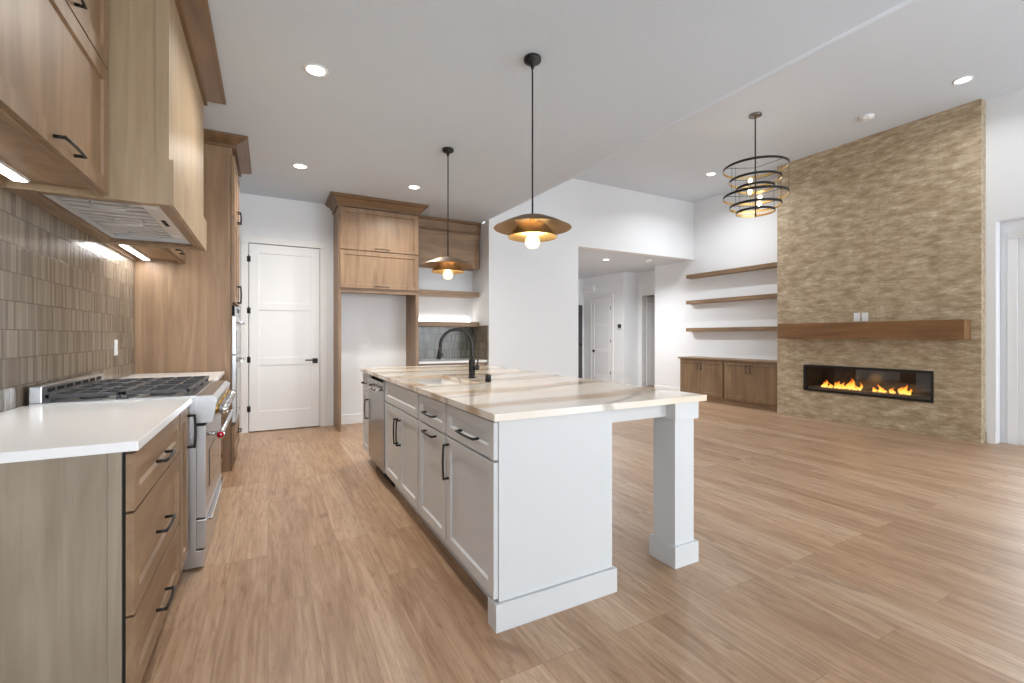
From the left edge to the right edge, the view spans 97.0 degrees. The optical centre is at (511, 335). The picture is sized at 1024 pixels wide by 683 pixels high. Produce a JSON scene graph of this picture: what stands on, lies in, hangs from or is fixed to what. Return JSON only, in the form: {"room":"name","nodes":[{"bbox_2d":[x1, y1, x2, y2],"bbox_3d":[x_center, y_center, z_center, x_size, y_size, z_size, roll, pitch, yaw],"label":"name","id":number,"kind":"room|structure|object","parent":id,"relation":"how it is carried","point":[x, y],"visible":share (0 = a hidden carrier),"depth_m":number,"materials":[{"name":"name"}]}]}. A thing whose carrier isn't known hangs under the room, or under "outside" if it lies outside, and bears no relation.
{"room":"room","nodes":[
{"label":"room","id":0,"kind":"room"},
{"bbox_2d":[134,262,134,373],"bbox_3d":[-1.872,-0.290,1.206,0.148,3.050,10.500,0,0,-28],"label":"wall","id":1,"kind":"structure","parent":0,"point":[134,262],"depth_m":3.86,"materials":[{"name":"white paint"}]},
{"bbox_2d":[0,0,107,196],"bbox_3d":[-1.686,-1.220,1.522,0.455,1.186,1.078,0,0,-28],"label":"upper cabinet","id":2,"kind":"object","parent":1,"relation":"attached to","point":[54,53],"visible":1,"depth_m":1.62,"materials":[{"name":"brown wood"}]},
{"bbox_2d":[0,160,29,181],"bbox_3d":[-1.864,-0.646,1.563,0.050,0.018,0.720,0,0,-28],"label":"strip light","id":3,"kind":"object","parent":2,"relation":"attached to","point":[8,171],"visible":1,"depth_m":1.79,"materials":[{"name":"white plastic"}]},
{"bbox_2d":[0,187,133,411],"bbox_3d":[-2.315,-0.242,2.199,0.010,1.185,3.668,0,0,-28],"label":"tile backsplash","id":4,"kind":"structure","parent":1,"relation":"attached to","point":[66,296],"depth_m":2.39,"materials":[{"name":"beige tile"}]},
{"bbox_2d":[114,340,117,354],"bbox_3d":[-2.921,0.085,3.345,0.009,0.115,0.070,0,0,-28],"label":"wall outlet","id":5,"kind":"object","parent":4,"relation":"attached to","point":[115,341],"visible":1,"depth_m":3.33,"materials":[{"name":"white plastic"}]},
{"bbox_2d":[0,0,225,250],"bbox_3d":[-2.152,-1.220,2.650,0.704,1.186,1.594,0,0,-28],"label":"range hood","id":6,"kind":"object","parent":1,"relation":"attached to","point":[163,70],"visible":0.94,"depth_m":2.16,"materials":[{"name":"brown wood"}]},
{"bbox_2d":[42,194,189,243],"bbox_3d":[-2.206,-0.688,2.620,0.440,0.095,1.150,0,0,-28],"label":"hood insert","id":7,"kind":"object","parent":6,"relation":"attached to","point":[114,219],"visible":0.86,"depth_m":2.60,"materials":[{"name":"metal"}]},
{"bbox_2d":[142,205,157,209],"bbox_3d":[-1.867,-0.667,2.332,0.055,0.004,0.100,0,0,-28],"label":"lamp","id":8,"kind":"object","parent":7,"relation":"attached to","point":[144,206],"depth_m":2.34,"materials":[{"name":"white plastic"}]},
{"bbox_2d":[170,234,182,237],"bbox_3d":[-2.241,-0.667,3.027,0.055,0.004,0.100,0,0,-28],"label":"lamp","id":9,"kind":"object","parent":7,"relation":"attached to","point":[172,235],"depth_m":3.02,"materials":[{"name":"white plastic"}]},
{"bbox_2d":[102,243,185,263],"bbox_3d":[-2.780,-1.220,3.553,0.455,1.186,0.842,0,0,-28],"label":"upper cabinet","id":10,"kind":"object","parent":1,"relation":"attached to","point":[179,255],"visible":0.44,"depth_m":3.55,"materials":[{"name":"brown wood"}]},
{"bbox_2d":[120,245,150,260],"bbox_3d":[-2.910,-0.646,3.504,0.050,0.018,0.730,0,0,-28],"label":"strip light","id":11,"kind":"object","parent":10,"relation":"attached to","point":[129,248],"visible":0.82,"depth_m":3.46,"materials":[{"name":"white plastic"}]},
{"bbox_2d":[237,193,405,432],"bbox_3d":[-2.835,-0.290,6.151,2.847,3.050,0.120,0,0,-28],"label":"wall","id":12,"kind":"structure","parent":0,"point":[379,318],"depth_m":6.33,"materials":[{"name":"white paint"}]},
{"bbox_2d":[247,243,319,431],"bbox_3d":[-2.995,0.019,5.966,0.856,2.408,0.094,0,0,-28],"label":"door","id":13,"kind":"structure","parent":12,"relation":"in","point":[283,309],"depth_m":5.98,"materials":[{"name":"white paint"}]},
{"bbox_2d":[241,235,326,432],"bbox_3d":[-2.995,-0.022,5.987,1.015,2.515,0.018,0,0,-28],"label":"trim","id":14,"kind":"structure","parent":12,"relation":"attached to","point":[245,239],"depth_m":5.96,"materials":[{"name":"white paint"}]},
{"bbox_2d":[327,415,332,425],"bbox_3d":[-2.510,1.167,6.250,0.083,0.135,0.014,0,0,-28],"label":"baseboard","id":15,"kind":"structure","parent":12,"relation":"attached to","point":[329,418],"depth_m":6.24,"materials":[{"name":"white paint"}]},
{"bbox_2d":[341,413,362,424],"bbox_3d":[-2.010,1.167,6.519,0.976,0.135,0.014,0,0,-28],"label":"baseboard","id":16,"kind":"structure","parent":12,"relation":"attached to","point":[347,418],"depth_m":6.38,"materials":[{"name":"white paint"}]},
{"bbox_2d":[419,267,472,359],"bbox_3d":[-1.187,-0.290,7.306,1.240,3.050,0.350,0,0,-28],"label":"wall","id":17,"kind":"structure","parent":0,"point":[445,309],"depth_m":7.42,"materials":[{"name":"white paint"}]},
{"bbox_2d":[419,327,471,358],"bbox_3d":[-1.188,0.112,7.361,1.172,0.522,0.012,0,0,-28],"label":"tile backsplash","id":18,"kind":"structure","parent":17,"relation":"attached to","point":[455,345],"depth_m":7.40,"materials":[{"name":"grey tile"}]},
{"bbox_2d":[419,289,478,297],"bbox_3d":[-1.121,-0.672,7.222,1.158,0.075,0.320,0,0,-28],"label":"floating shelf","id":19,"kind":"object","parent":17,"relation":"attached to","point":[431,293],"visible":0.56,"depth_m":7.13,"materials":[{"name":"brown wood"}]},
{"bbox_2d":[419,321,478,326],"bbox_3d":[-1.121,-0.188,7.222,1.158,0.075,0.320,0,0,-28],"label":"floating shelf","id":20,"kind":"object","parent":17,"relation":"attached to","point":[421,323],"visible":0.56,"depth_m":7.15,"materials":[{"name":"brown wood"}]},
{"bbox_2d":[419,215,481,270],"bbox_3d":[-1.093,-1.449,7.179,1.169,0.728,0.421,0,0,-28],"label":"upper cabinet","id":21,"kind":"object","parent":17,"relation":"attached to","point":[463,235],"visible":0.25,"depth_m":7.09,"materials":[{"name":"brown wood"}]},
{"bbox_2d":[360,364,706,421],"bbox_3d":[-0.235,0.336,3.508,1.283,0.031,3.071,0,0,-28],"label":"countertop","id":22,"kind":"structure","parent":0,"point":[511,394],"depth_m":2.57,"materials":[{"name":"white stone"}]},
{"bbox_2d":[413,378,463,385],"bbox_3d":[-0.556,0.463,3.341,0.400,0.224,0.790,0,0,-28],"label":"sink","id":23,"kind":"object","parent":22,"relation":"in","point":[440,381],"visible":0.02,"depth_m":3.70,"materials":[{"name":"white ceramic"}]},
{"bbox_2d":[436,328,478,377],"bbox_3d":[-0.409,0.129,3.422,0.325,0.382,0.076,0,0,-12],"label":"faucet","id":24,"kind":"object","parent":22,"relation":"on","point":[472,367],"visible":1,"depth_m":3.43,"materials":[{"name":"black metal"}]},
{"bbox_2d":[485,374,490,381],"bbox_3d":[-0.166,0.293,3.159,0.042,0.052,0.042,0,0,-28],"label":"air gap cap","id":25,"kind":"object","parent":22,"relation":"on","point":[487,376],"visible":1,"depth_m":3.14,"materials":[{"name":"black metal"}]},
{"bbox_2d":[204,0,915,222],"bbox_3d":[0.609,-2.330,2.543,5.785,1.030,10.500,0,0,-28],"label":"ceiling","id":26,"kind":"structure","parent":0,"point":[406,81],"depth_m":3.19,"materials":[{"name":"paint"}]},
{"bbox_2d":[292,163,307,168],"bbox_3d":[-2.263,-1.811,4.836,0.158,0.006,0.158,0,0,-28],"label":"recessed light","id":27,"kind":"object","parent":26,"relation":"in","point":[296,165],"visible":1,"depth_m":4.84,"materials":[{"name":"white plastic"}]},
{"bbox_2d":[303,63,327,76],"bbox_3d":[-1.338,-1.811,3.091,0.158,0.006,0.158,0,0,-28],"label":"recessed light","id":28,"kind":"object","parent":26,"relation":"in","point":[316,70],"visible":1,"depth_m":3.09,"materials":[{"name":"white plastic"}]},
{"bbox_2d":[407,185,420,189],"bbox_3d":[-1.193,-1.811,5.518,0.158,0.006,0.158,0,0,-28],"label":"recessed light","id":29,"kind":"object","parent":26,"relation":"in","point":[415,187],"visible":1,"depth_m":5.52,"materials":[{"name":"white plastic"}]},
{"bbox_2d":[422,147,473,278],"bbox_3d":[-0.621,-1.179,4.396,0.508,1.269,0.508,0,0,-28],"label":"pendant lamp","id":30,"kind":"object","parent":26,"relation":"hanging from","point":[447,265],"visible":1,"depth_m":4.39,"materials":[{"name":"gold metal"}]},
{"bbox_2d":[494,53,571,248],"bbox_3d":[0.134,-1.190,2.957,0.508,1.247,0.508,0,0,-28],"label":"pendant lamp","id":31,"kind":"object","parent":26,"relation":"hanging from","point":[533,227],"visible":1,"depth_m":2.95,"materials":[{"name":"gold metal"}]},
{"bbox_2d":[578,279,583,302],"bbox_3d":[1.364,-0.165,10.247,3.120,2.800,3.650,0,0,-28],"label":"wall","id":32,"kind":"structure","parent":0,"point":[580,281],"depth_m":12.38,"materials":[{"name":"white paint"}]},
{"bbox_2d":[578,305,581,377],"bbox_3d":[1.520,0.193,12.107,0.920,2.060,0.094,0,0,-28],"label":"door","id":33,"kind":"structure","parent":32,"relation":"in","point":[579,306],"depth_m":12.29,"materials":[{"name":"paint"}]},
{"bbox_2d":[141,382,1023,682],"bbox_3d":[2.018,1.285,5.005,10.900,0.100,13.700,0,0,-28],"label":"floor","id":34,"kind":"structure","parent":0,"point":[830,551],"depth_m":2.31,"materials":[{"name":"brown wood"}]},
{"bbox_2d":[0,407,196,682],"bbox_3d":[-1.680,0.793,1.735,0.668,0.884,1.101,0,0,-28],"label":"base cabinet","id":35,"kind":"object","parent":34,"relation":"on","point":[94,548],"visible":0.94,"depth_m":1.35,"materials":[{"name":"brown wood"}]},
{"bbox_2d":[0,397,191,463],"bbox_3d":[-1.688,0.335,1.724,0.640,0.030,1.127,0,0,-28],"label":"countertop","id":36,"kind":"structure","parent":35,"relation":"on","point":[36,432],"depth_m":1.58,"materials":[{"name":"white stone"}]},
{"bbox_2d":[29,373,235,569],"bbox_3d":[-2.099,0.729,2.670,0.775,0.988,0.914,0,0,-28],"label":"range","id":37,"kind":"object","parent":34,"relation":"on","point":[210,399],"visible":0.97,"depth_m":2.40,"materials":[{"name":"metal"}]},
{"bbox_2d":[29,380,213,405],"bbox_3d":[-2.161,0.321,2.636,0.635,0.016,0.914,0,0,-28],"label":"cooktop","id":38,"kind":"object","parent":37,"relation":"in","point":[204,386],"depth_m":2.31,"materials":[{"name":"metal"}]},
{"bbox_2d":[135,129,251,471],"bbox_3d":[-3.008,-0.289,4.372,0.830,3.048,1.029,0,0,-28],"label":"tall cabinet","id":39,"kind":"object","parent":34,"relation":"on","point":[183,312],"visible":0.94,"depth_m":4.05,"materials":[{"name":"brown wood"}]},
{"bbox_2d":[232,306,245,422],"bbox_3d":[-3.002,0.263,4.376,0.725,1.085,0.752,0,0,-28],"label":"wall oven","id":40,"kind":"object","parent":39,"relation":"in","point":[236,323],"visible":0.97,"depth_m":4.26,"materials":[{"name":"silver metal"}]},
{"bbox_2d":[218,376,222,462],"bbox_3d":[-2.636,0.795,3.509,0.668,0.880,1.055,0,0,-28],"label":"base cabinet","id":41,"kind":"object","parent":34,"relation":"on","point":[221,378],"visible":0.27,"depth_m":4.04,"materials":[{"name":"brown wood"}]},
{"bbox_2d":[119,371,224,380],"bbox_3d":[-2.645,0.335,3.502,0.640,0.030,1.060,0,0,-28],"label":"countertop","id":42,"kind":"structure","parent":41,"relation":"on","point":[216,375],"depth_m":3.67,"materials":[{"name":"white stone"}]},
{"bbox_2d":[361,372,375,463],"bbox_3d":[-1.149,0.793,4.516,0.673,0.884,0.339,0,0,-28],"label":"base cabinet","id":43,"kind":"object","parent":34,"relation":"on","point":[366,376],"visible":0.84,"depth_m":4.39,"materials":[{"name":"grey paint"}]},
{"bbox_2d":[325,191,428,431],"bbox_3d":[-1.858,-0.289,6.250,1.275,3.048,0.631,0,0,-28],"label":"surround","id":44,"kind":"object","parent":34,"relation":"on","point":[376,240],"visible":0.99,"depth_m":6.07,"materials":[{"name":"brown wood"}]},
{"bbox_2d":[364,376,394,486],"bbox_3d":[-0.928,0.793,4.079,0.697,0.884,0.627,0,0,-28],"label":"dishwasher","id":45,"kind":"object","parent":34,"relation":"on","point":[376,386],"visible":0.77,"depth_m":3.87,"materials":[{"name":"silver metal"}]},
{"bbox_2d":[385,381,430,529],"bbox_3d":[-0.546,0.793,3.396,0.673,0.884,0.926,0,0,-28],"label":"base cabinet","id":46,"kind":"object","parent":34,"relation":"on","point":[402,420],"visible":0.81,"depth_m":3.20,"materials":[{"name":"grey paint"}]},
{"bbox_2d":[419,394,459,563],"bbox_3d":[-0.208,0.793,2.768,0.673,0.884,0.500,0,0,-28],"label":"base cabinet","id":47,"kind":"object","parent":34,"relation":"on","point":[432,412],"visible":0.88,"depth_m":2.60,"materials":[{"name":"grey paint"}]},
{"bbox_2d":[419,362,485,365],"bbox_3d":[-1.042,0.823,7.074,1.159,0.825,0.628,0,0,-28],"label":"base cabinet","id":48,"kind":"object","parent":34,"relation":"on","point":[480,363],"visible":0.02,"depth_m":6.84,"materials":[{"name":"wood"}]},
{"bbox_2d":[419,358,486,363],"bbox_3d":[-1.047,0.392,7.085,1.160,0.034,0.608,0,0,-28],"label":"countertop","id":49,"kind":"structure","parent":48,"relation":"on","point":[464,360],"depth_m":6.93,"materials":[{"name":"white stone"}]},
{"bbox_2d":[442,404,608,602],"bbox_3d":[0.048,0.793,2.292,0.673,0.884,0.579,0,0,-28],"label":"base cabinet","id":50,"kind":"object","parent":34,"relation":"on","point":[472,439],"visible":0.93,"depth_m":2.10,"materials":[{"name":"grey paint"}]},
{"bbox_2d":[488,410,616,633],"bbox_3d":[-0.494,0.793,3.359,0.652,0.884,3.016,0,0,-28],"label":"island end panel","id":51,"kind":"object","parent":34,"relation":"on","point":[555,472],"visible":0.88,"depth_m":2.03,"materials":[{"name":"grey paint"}]},
{"bbox_2d":[649,401,698,568],"bbox_3d":[0.898,0.793,2.523,0.180,0.884,0.190,0,0,-28],"label":"island post","id":52,"kind":"object","parent":34,"relation":"on","point":[672,542],"visible":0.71,"depth_m":2.46,"materials":[{"name":"grey paint"}]},
{"bbox_2d":[680,358,724,403],"bbox_3d":[3.756,0.840,8.690,0.501,0.790,0.982,0,0,-28],"label":"media cabinet","id":53,"kind":"object","parent":34,"relation":"on","point":[706,377],"visible":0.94,"depth_m":8.52,"materials":[{"name":"brown wood"}]},
{"bbox_2d":[724,361,776,411],"bbox_3d":[4.225,0.840,7.820,0.501,0.790,0.988,0,0,-28],"label":"media cabinet","id":54,"kind":"object","parent":34,"relation":"on","point":[752,385],"visible":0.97,"depth_m":7.68,"materials":[{"name":"brown wood"}]},
{"bbox_2d":[777,99,985,443],"bbox_3d":[5.031,-0.744,6.348,0.478,3.958,2.364,0,0,-28],"label":"fireplace wall","id":55,"kind":"structure","parent":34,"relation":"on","point":[890,224],"depth_m":5.92,"materials":[{"name":"stone"}]},
{"bbox_2d":[854,313,859,321],"bbox_3d":[4.787,-0.262,6.287,0.009,0.120,0.075,0,0,-28],"label":"wall outlet","id":56,"kind":"object","parent":55,"relation":"attached to","point":[856,315],"visible":1,"depth_m":6.29,"materials":[{"name":"white plastic"}]},
{"bbox_2d":[862,313,867,320],"bbox_3d":[4.832,-0.260,6.203,0.009,0.120,0.075,0,0,-28],"label":"wall outlet","id":57,"kind":"object","parent":55,"relation":"attached to","point":[864,315],"visible":1,"depth_m":6.20,"materials":[{"name":"white plastic"}]},
{"bbox_2d":[803,364,933,402],"bbox_3d":[4.967,0.627,6.316,0.384,0.393,1.528,0,0,-28],"label":"gas fireplace","id":58,"kind":"object","parent":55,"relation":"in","point":[898,384],"visible":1,"depth_m":6.33,"materials":[{"name":"black metal"}]},
{"bbox_2d":[777,319,970,338],"bbox_3d":[4.742,-0.075,6.172,0.194,0.230,2.160,0,0,-28],"label":"mantel beam","id":59,"kind":"structure","parent":55,"relation":"attached to","point":[920,329],"depth_m":5.88,"materials":[{"name":"brown wood"}]},
{"bbox_2d":[473,178,693,377],"bbox_3d":[1.501,-0.745,8.515,4.640,3.960,0.770,0,0,-28],"label":"wall header","id":60,"kind":"structure","parent":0,"point":[527,299],"depth_m":7.68,"materials":[{"name":"white paint"}]},
{"bbox_2d":[472,325,488,359],"bbox_3d":[-0.522,0.104,7.356,0.022,0.538,0.627,0,0,-28],"label":"tile backsplash","id":61,"kind":"structure","parent":60,"relation":"attached to","point":[480,335],"depth_m":7.27,"materials":[{"name":"beige tile"}]},
{"bbox_2d":[584,272,637,385],"bbox_3d":[2.553,-0.165,11.836,0.480,2.800,1.580,0,0,-28],"label":"wall","id":62,"kind":"structure","parent":0,"point":[623,286],"depth_m":11.25,"materials":[{"name":"white paint"}]},
{"bbox_2d":[578,302,583,377],"bbox_3d":[1.493,0.160,12.152,1.075,2.150,0.018,0,0,-28],"label":"trim","id":63,"kind":"structure","parent":62,"relation":"attached to","point":[579,303],"depth_m":12.37,"materials":[{"name":"white paint"}]},
{"bbox_2d":[584,285,594,291],"bbox_3d":[2.076,-1.265,12.136,0.074,0.160,0.400,0,0,-28],"label":"door chime","id":64,"kind":"object","parent":62,"relation":"attached to","point":[591,288],"visible":1,"depth_m":12.07,"materials":[{"name":"white plastic"}]},
{"bbox_2d":[592,298,610,381],"bbox_3d":[2.308,0.128,11.738,0.094,2.190,0.780,0,0,-28],"label":"door","id":65,"kind":"structure","parent":62,"relation":"in","point":[599,377],"depth_m":11.72,"materials":[{"name":"white paint"}]},
{"bbox_2d":[590,294,612,381],"bbox_3d":[2.314,0.092,11.753,0.018,2.285,0.930,0,0,-28],"label":"trim","id":66,"kind":"structure","parent":62,"relation":"attached to","point":[609,295],"depth_m":11.66,"materials":[{"name":"white paint"}]},
{"bbox_2d":[578,248,685,278],"bbox_3d":[2.191,-1.625,10.694,5.200,0.120,3.648,0,0,-28],"label":"ceiling","id":67,"kind":"structure","parent":0,"point":[591,264],"depth_m":9.78,"materials":[{"name":"paint"}]},
{"bbox_2d":[612,405,665,422],"bbox_3d":[0.645,0.393,2.363,0.416,0.084,0.020,0,0,-28],"label":"apron","id":68,"kind":"object","parent":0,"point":[619,415],"visible":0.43,"depth_m":2.36,"materials":[{"name":"grey paint"}]},
{"bbox_2d":[638,270,654,385],"bbox_3d":[3.326,-0.165,10.821,0.280,2.800,2.500,0,0,-28],"label":"wall","id":69,"kind":"structure","parent":0,"point":[646,280],"depth_m":11.15,"materials":[{"name":"white paint"}]},
{"bbox_2d":[640,291,654,385],"bbox_3d":[3.363,0.087,10.819,0.018,2.295,0.850,0,0,-28],"label":"trim","id":70,"kind":"structure","parent":69,"relation":"attached to","point":[645,293],"depth_m":11.13,"materials":[{"name":"white paint"}]},
{"bbox_2d":[646,297,654,385],"bbox_3d":[3.670,0.128,11.238,0.740,2.190,0.109,0,0,-19],"label":"door","id":71,"kind":"structure","parent":69,"relation":"in","point":[650,301],"depth_m":11.17,"materials":[{"name":"white paint"}]},
{"bbox_2d":[645,295,654,381],"bbox_3d":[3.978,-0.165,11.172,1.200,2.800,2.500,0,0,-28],"label":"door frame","id":72,"kind":"structure","parent":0,"point":[651,295],"depth_m":12.29,"materials":[{"name":"white paint"}]},
{"bbox_2d":[655,177,776,387],"bbox_3d":[4.622,-0.745,7.868,0.240,3.960,5.470,0,0,-28],"label":"wall","id":73,"kind":"structure","parent":0,"point":[723,240],"depth_m":8.77,"materials":[{"name":"white paint"}]},
{"bbox_2d":[654,385,679,390],"bbox_3d":[3.431,1.167,9.810,0.014,0.135,0.920,0,0,-28],"label":"baseboard","id":74,"kind":"structure","parent":73,"relation":"attached to","point":[655,386],"depth_m":9.89,"materials":[{"name":"white paint"}]},
{"bbox_2d":[678,356,776,363],"bbox_3d":[3.993,0.429,8.268,0.484,0.032,1.998,0,0,-28],"label":"countertop","id":75,"kind":"structure","parent":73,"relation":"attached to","point":[685,357],"depth_m":8.08,"materials":[{"name":"wood"}]},
{"bbox_2d":[686,262,776,278],"bbox_3d":[4.116,-1.206,8.377,0.164,0.072,2.073,0,0,-28],"label":"floating shelf","id":76,"kind":"object","parent":73,"relation":"attached to","point":[774,264],"visible":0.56,"depth_m":8.32,"materials":[{"name":"brown wood"}]},
{"bbox_2d":[686,293,776,304],"bbox_3d":[4.116,-0.681,8.377,0.164,0.072,2.073,0,0,-28],"label":"floating shelf","id":77,"kind":"object","parent":73,"relation":"attached to","point":[763,296],"visible":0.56,"depth_m":8.31,"materials":[{"name":"brown wood"}]},
{"bbox_2d":[686,326,776,331],"bbox_3d":[4.116,-0.126,8.377,0.164,0.072,2.073,0,0,-28],"label":"floating shelf","id":78,"kind":"object","parent":73,"relation":"attached to","point":[770,328],"visible":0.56,"depth_m":8.30,"materials":[{"name":"brown wood"}]},
{"bbox_2d":[573,0,1023,202],"bbox_3d":[4.805,-2.785,4.349,3.315,0.120,9.700,0,0,-28],"label":"ceiling","id":79,"kind":"structure","parent":0,"point":[901,68],"depth_m":5.15,"materials":[{"name":"paint"}]},
{"bbox_2d":[706,172,715,175],"bbox_3d":[3.348,-2.721,7.620,0.166,0.006,0.166,0,0,-28],"label":"recessed light","id":80,"kind":"object","parent":79,"relation":"in","point":[711,173],"visible":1,"depth_m":7.63,"materials":[{"name":"white plastic"}]},
{"bbox_2d":[723,112,789,217],"bbox_3d":[2.993,-2.095,5.573,0.724,1.259,0.724,0,0,-28],"label":"chandelier","id":81,"kind":"object","parent":79,"relation":"hanging from","point":[754,115],"visible":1,"depth_m":5.52,"materials":[{"name":"black metal"}]},
{"bbox_2d":[859,113,874,121],"bbox_3d":[4.397,-2.700,5.611,0.150,0.048,0.150,0,0,-28],"label":"smoke detector","id":82,"kind":"object","parent":79,"relation":"attached to","point":[866,117],"visible":1,"depth_m":5.58,"materials":[{"name":"white plastic"}]},
{"bbox_2d":[952,76,973,84],"bbox_3d":[4.800,-2.721,4.822,0.166,0.006,0.166,0,0,-28],"label":"recessed light","id":83,"kind":"object","parent":79,"relation":"in","point":[965,79],"visible":1,"depth_m":4.83,"materials":[{"name":"white plastic"}]},
{"bbox_2d":[986,89,1023,443],"bbox_3d":[6.814,-0.745,2.943,0.130,3.960,5.320,0,0,-28],"label":"wall","id":84,"kind":"structure","parent":0,"point":[1005,113],"depth_m":5.19,"materials":[{"name":"white paint"}]},
{"bbox_2d":[987,431,995,443],"bbox_3d":[5.512,1.167,5.208,0.014,0.135,0.067,0,0,-28],"label":"baseboard","id":85,"kind":"structure","parent":84,"relation":"attached to","point":[991,436],"depth_m":5.20,"materials":[{"name":"white paint"}]},
{"bbox_2d":[1000,219,1023,442],"bbox_3d":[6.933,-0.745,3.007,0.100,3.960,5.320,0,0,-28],"label":"door frame","id":86,"kind":"structure","parent":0,"point":[1006,227],"depth_m":5.23,"materials":[{"name":"white paint"}]},
{"bbox_2d":[1007,231,1023,444],"bbox_3d":[6.530,0.028,3.631,0.016,2.415,3.560,0,0,-28],"label":"trim","id":87,"kind":"structure","parent":86,"relation":"attached to","point":[1012,238],"depth_m":5.16,"materials":[{"name":"white paint"}]},
{"bbox_2d":[1018,238,1023,444],"bbox_3d":[6.569,0.068,3.672,0.050,2.335,3.435,0,0,-28],"label":"door","id":88,"kind":"structure","parent":86,"relation":"in","point":[1020,241],"depth_m":5.12,"materials":[{"name":"white paint"}]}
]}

